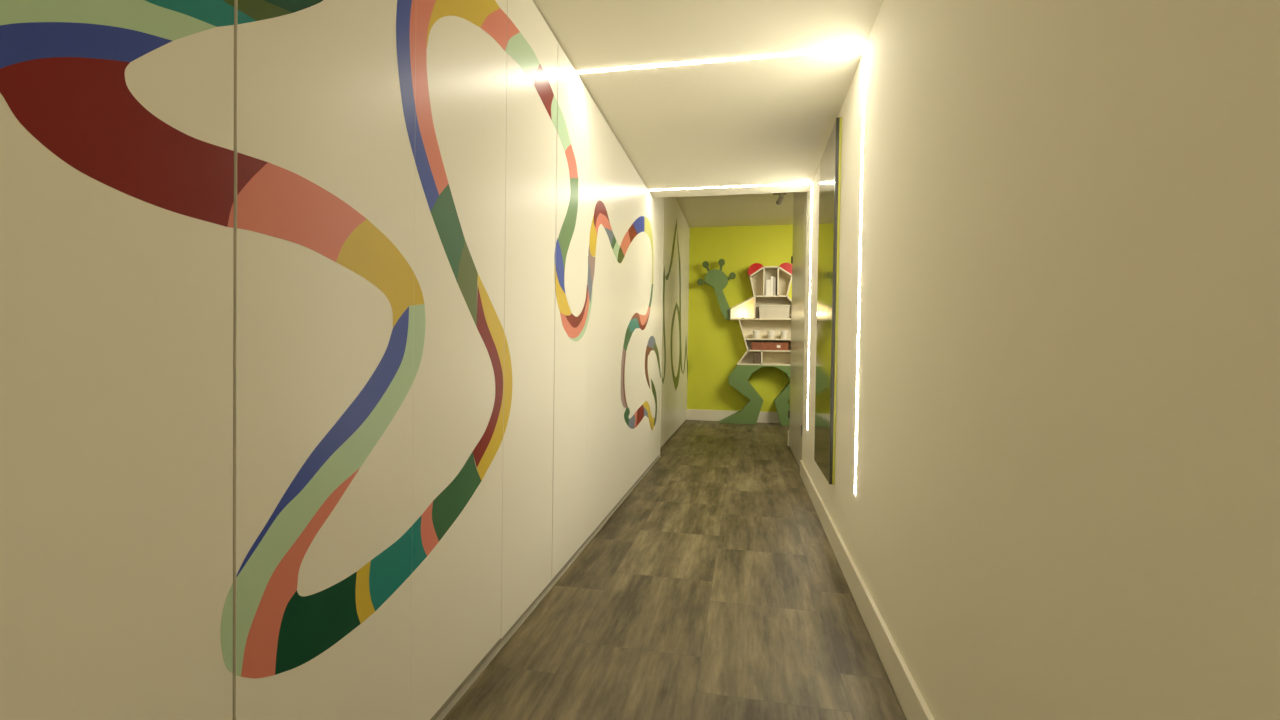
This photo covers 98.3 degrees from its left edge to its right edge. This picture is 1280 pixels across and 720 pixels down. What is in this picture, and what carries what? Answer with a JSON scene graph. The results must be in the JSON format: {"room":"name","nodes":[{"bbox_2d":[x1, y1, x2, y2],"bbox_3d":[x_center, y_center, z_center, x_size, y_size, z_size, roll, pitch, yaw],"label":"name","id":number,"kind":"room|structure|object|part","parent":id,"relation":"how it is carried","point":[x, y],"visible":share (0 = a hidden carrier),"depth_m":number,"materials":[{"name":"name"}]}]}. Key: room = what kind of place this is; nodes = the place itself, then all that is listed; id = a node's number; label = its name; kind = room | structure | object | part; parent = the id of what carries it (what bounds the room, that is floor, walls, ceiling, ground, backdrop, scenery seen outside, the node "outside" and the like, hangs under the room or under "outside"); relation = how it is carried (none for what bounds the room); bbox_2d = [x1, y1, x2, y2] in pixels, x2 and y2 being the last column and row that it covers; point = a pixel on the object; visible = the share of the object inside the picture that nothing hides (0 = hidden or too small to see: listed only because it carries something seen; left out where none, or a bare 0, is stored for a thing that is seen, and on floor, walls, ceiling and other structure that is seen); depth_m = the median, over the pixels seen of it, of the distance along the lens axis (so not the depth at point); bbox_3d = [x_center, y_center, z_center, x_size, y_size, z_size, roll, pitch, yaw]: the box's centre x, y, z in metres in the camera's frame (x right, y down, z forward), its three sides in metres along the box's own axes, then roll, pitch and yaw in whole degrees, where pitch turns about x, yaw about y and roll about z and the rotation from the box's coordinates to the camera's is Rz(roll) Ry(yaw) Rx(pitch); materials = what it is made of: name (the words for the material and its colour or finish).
{"room":"hallway","nodes":[
{"label":"hallway","id":0,"kind":"room"},
{"bbox_2d":[0,0,662,719],"bbox_3d":[-0.727,-0.455,1.148,0.222,2.957,8.790,1,1,11],"label":"wall","id":1,"kind":"structure","parent":0,"point":[167,377],"depth_m":1.04,"materials":[{"name":"paint"}]},
{"bbox_2d":[0,0,687,677],"bbox_3d":[0.025,-0.547,4.619,0.065,2.371,8.234,1,1,11],"label":"wall mural","id":2,"kind":"object","parent":1,"relation":"attached to","point":[63,63],"visible":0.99,"depth_m":1.04,"materials":[{"name":"multicoloured paint"}]},
{"bbox_2d":[430,457,657,719],"bbox_3d":[-0.662,1.003,1.155,0.017,0.045,8.790,1,1,11],"label":"baseboard","id":3,"kind":"structure","parent":1,"relation":"attached to","point":[499,641],"depth_m":1.93,"materials":[{"name":"beige wood"}]},
{"bbox_2d":[658,197,663,456],"bbox_3d":[0.138,-0.510,5.465,0.168,2.941,0.016,1,1,11],"label":"trim","id":4,"kind":"structure","parent":1,"relation":"attached to","point":[663,197],"depth_m":5.45,"materials":[{"name":"paint"}]},
{"bbox_2d":[443,420,906,719],"bbox_3d":[1.214,1.081,2.431,3.600,0.100,12.005,1,1,11],"label":"floor","id":5,"kind":"structure","parent":0,"point":[717,588],"depth_m":2.21,"materials":[{"name":"wood"}]},
{"bbox_2d":[697,259,791,425],"bbox_3d":[1.744,-0.278,8.202,1.810,2.440,0.234,1,1,11],"label":"bookcase","id":6,"kind":"object","parent":5,"relation":"on","point":[781,359],"visible":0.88,"depth_m":8.22,"materials":[{"name":"green wood"}]},
{"bbox_3d":[1.224,-0.843,8.267,0.244,0.487,0.068,1,1,11],"label":"arm","id":7,"kind":"part","parent":6,"relation":"part of"},
{"bbox_3d":[1.544,0.505,8.244,0.730,0.868,0.218,1,1,11],"label":"leg","id":8,"kind":"part","parent":6,"relation":"part of","materials":[{"name":"green wood"}]},
{"bbox_2d":[753,353,759,363],"bbox_3d":[1.726,-0.025,8.180,0.090,0.158,0.144,1,1,11],"label":"book","id":9,"kind":"object","parent":6,"relation":"on","point":[756,355],"visible":1,"depth_m":8.11,"materials":[{"name":"paper"}]},
{"bbox_2d":[753,330,759,338],"bbox_3d":[1.720,-0.376,8.178,0.112,0.118,0.112,1,1,11],"label":"pot","id":10,"kind":"object","parent":6,"relation":"on","point":[756,333],"visible":0.87,"depth_m":8.13,"materials":[{"name":"white ceramic"}]},
{"bbox_3d":[1.898,-0.598,8.165,1.121,0.020,0.226,1,1,11],"label":"shelf","id":11,"kind":"part","parent":6,"relation":"part of","materials":[{"name":"white wood"}]},
{"bbox_3d":[1.921,-0.646,8.279,1.104,1.422,0.007,1,1,11],"label":"panel","id":12,"kind":"part","parent":6,"relation":"part of","materials":[{"name":"white wood"}]},
{"bbox_3d":[1.909,0.067,8.172,0.929,0.020,0.226,1,1,11],"label":"shelf","id":13,"kind":"part","parent":6,"relation":"part of","materials":[{"name":"white wood"}]},
{"bbox_3d":[1.915,-0.303,8.165,0.735,0.020,0.226,1,1,11],"label":"shelf","id":14,"kind":"part","parent":6,"relation":"part of","materials":[{"name":"white wood"}]},
{"bbox_2d":[766,280,770,294],"bbox_3d":[1.885,-1.058,8.135,0.060,0.232,0.144,1,1,11],"label":"book","id":15,"kind":"object","parent":6,"relation":"on","point":[768,282],"visible":0.82,"depth_m":8.06,"materials":[{"name":"white paper"}]},
{"bbox_2d":[751,342,787,349],"bbox_3d":[1.912,-0.202,8.162,0.524,0.112,0.172,1,1,11],"label":"wooden box","id":16,"kind":"object","parent":6,"relation":"on","point":[754,345],"visible":0.98,"depth_m":8.08,"materials":[{"name":"red wood"}]},
{"bbox_3d":[1.912,-0.135,8.168,0.635,0.020,0.226,1,1,11],"label":"shelf","id":17,"kind":"part","parent":6,"relation":"part of","materials":[{"name":"white wood"}]},
{"bbox_2d":[767,331,774,338],"bbox_3d":[1.928,-0.372,8.138,0.112,0.118,0.112,1,1,11],"label":"pot","id":18,"kind":"object","parent":6,"relation":"on","point":[771,334],"visible":1,"depth_m":8.10,"materials":[{"name":"white ceramic"}]},
{"bbox_3d":[1.923,-0.931,8.155,0.480,0.020,0.226,1,1,11],"label":"shelf","id":19,"kind":"part","parent":6,"relation":"part of","materials":[{"name":"white wood"}]},
{"bbox_2d":[770,276,772,294],"bbox_3d":[1.934,-1.080,8.125,0.036,0.278,0.144,1,1,11],"label":"book","id":20,"kind":"object","parent":6,"relation":"on","point":[771,277],"visible":0.84,"depth_m":8.05,"materials":[{"name":"white paper"}]},
{"bbox_2d":[758,305,789,317],"bbox_3d":[1.972,-0.706,8.145,0.452,0.197,0.192,1,1,11],"label":"storage box","id":21,"kind":"object","parent":6,"relation":"on","point":[765,311],"visible":0.9,"depth_m":8.06,"materials":[{"name":"cardboard"}]},
{"bbox_2d":[773,277,775,294],"bbox_3d":[1.969,-1.071,8.118,0.032,0.262,0.144,1,1,11],"label":"book","id":22,"kind":"object","parent":6,"relation":"on","point":[774,278],"visible":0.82,"depth_m":8.05,"materials":[{"name":"paper"}]},
{"bbox_3d":[2.261,0.517,8.105,0.730,0.868,0.218,1,1,11],"label":"leg","id":23,"kind":"part","parent":6,"relation":"part of","materials":[{"name":"green wood"}]},
{"bbox_2d":[780,331,787,338],"bbox_3d":[2.113,-0.369,8.102,0.112,0.118,0.112,1,1,11],"label":"pot","id":24,"kind":"object","parent":6,"relation":"on","point":[784,334],"visible":1,"depth_m":8.06,"materials":[{"name":"white ceramic"}]},
{"bbox_2d":[660,197,689,447],"bbox_3d":[0.371,-0.536,7.005,0.158,2.933,3.099,1,1,11],"label":"wall","id":25,"kind":"structure","parent":0,"point":[673,403],"depth_m":6.89,"materials":[{"name":"paint"}]},
{"bbox_2d":[533,0,882,197],"bbox_3d":[-0.011,-1.687,0.699,1.516,0.657,8.215,1,1,11],"label":"ceiling","id":26,"kind":"structure","parent":0,"point":[760,121],"depth_m":2.73,"materials":[{"name":"paint"}]},
{"bbox_2d":[578,47,864,493],"bbox_3d":[0.331,-0.401,2.574,1.310,1.968,0.021,1,1,11],"label":"led light","id":27,"kind":"object","parent":26,"relation":"attached to","point":[854,48],"visible":1,"depth_m":2.46,"materials":[{"name":"white plastic"}]},
{"bbox_2d":[649,183,810,190],"bbox_3d":[0.716,-1.407,4.507,1.293,0.008,0.021,1,1,11],"label":"recessed light","id":28,"kind":"object","parent":26,"relation":"in","point":[797,183],"depth_m":4.49,"materials":[{"name":"white plastic"}]},
{"bbox_2d":[676,192,793,226],"bbox_3d":[2.036,-2.032,6.413,3.600,0.100,3.790,1,1,11],"label":"ceiling","id":29,"kind":"structure","parent":0,"point":[740,209],"depth_m":7.41,"materials":[{"name":"paint"}]},
{"bbox_2d":[773,193,785,204],"bbox_3d":[1.662,-1.919,6.585,0.150,0.141,0.110,1,1,11],"label":"ceiling spotlight","id":30,"kind":"object","parent":29,"relation":"attached to","point":[779,200],"visible":0.85,"depth_m":6.57,"materials":[{"name":"grey metal"}]},
{"bbox_2d":[686,225,792,419],"bbox_3d":[2.364,-0.529,8.250,3.600,2.957,0.100,1,1,11],"label":"wall","id":31,"kind":"structure","parent":0,"point":[716,344],"depth_m":8.41,"materials":[{"name":"paint"}]},
{"bbox_2d":[687,409,779,422],"bbox_3d":[2.362,0.868,8.211,3.342,0.165,0.015,1,1,11],"label":"baseboard","id":32,"kind":"structure","parent":31,"relation":"attached to","point":[692,414],"depth_m":8.43,"materials":[{"name":"paint"}]},
{"bbox_2d":[802,0,1279,719],"bbox_3d":[0.691,-0.426,0.660,0.120,2.957,8.370,1,1,11],"label":"wall","id":33,"kind":"structure","parent":0,"point":[1065,505],"depth_m":0.85,"materials":[{"name":"paint"}]},
{"bbox_2d":[788,192,806,467],"bbox_3d":[1.582,-0.485,5.513,0.060,2.915,1.473,1,1,11],"label":"door","id":34,"kind":"structure","parent":33,"relation":"in","point":[798,259],"depth_m":5.40,"materials":[{"name":"paint"}]},
{"bbox_2d":[807,399,807,429],"bbox_3d":[1.335,0.434,4.413,0.005,0.239,0.021,1,1,11],"label":"led light","id":35,"kind":"object","parent":33,"relation":"attached to","point":[807,399],"depth_m":4.41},
{"bbox_2d":[808,347,808,382],"bbox_3d":[1.341,0.040,4.407,0.005,0.278,0.021,1,1,11],"label":"led light","id":36,"kind":"object","parent":33,"relation":"attached to","point":[808,347],"depth_m":4.40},
{"bbox_2d":[809,295,809,330],"bbox_3d":[1.347,-0.373,4.400,0.005,0.277,0.021,1,1,11],"label":"led light","id":37,"kind":"object","parent":33,"relation":"attached to","point":[809,295],"depth_m":4.39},
{"bbox_2d":[810,243,810,279],"bbox_3d":[1.353,-0.781,4.393,0.005,0.285,0.021,1,1,11],"label":"led light","id":38,"kind":"object","parent":33,"relation":"attached to","point":[810,249],"depth_m":4.38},
{"bbox_2d":[811,192,811,227],"bbox_3d":[1.359,-1.187,4.386,0.005,0.276,0.021,1,1,11],"label":"led light","id":39,"kind":"object","parent":33,"relation":"attached to","point":[811,192],"depth_m":4.38,"materials":[{"name":"white plastic"}]},
{"bbox_2d":[814,117,841,484],"bbox_3d":[1.134,-0.322,3.367,0.030,2.000,0.710,1,1,11],"label":"mirror","id":40,"kind":"object","parent":33,"relation":"attached to","point":[830,162],"visible":1,"depth_m":3.20,"materials":[{"name":"mirror glass"},{"name":"metal"}]},
{"bbox_3d":[1.063,-0.317,3.028,0.017,2.000,0.018,1,1,11],"label":"frame","id":41,"kind":"part","parent":40,"relation":"part of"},
{"bbox_2d":[800,460,933,719],"bbox_3d":[0.604,0.988,0.695,0.016,0.125,8.366,1,1,11],"label":"baseboard","id":42,"kind":"structure","parent":33,"relation":"attached to","point":[913,705],"depth_m":2.00,"materials":[{"name":"paint"}]}
]}

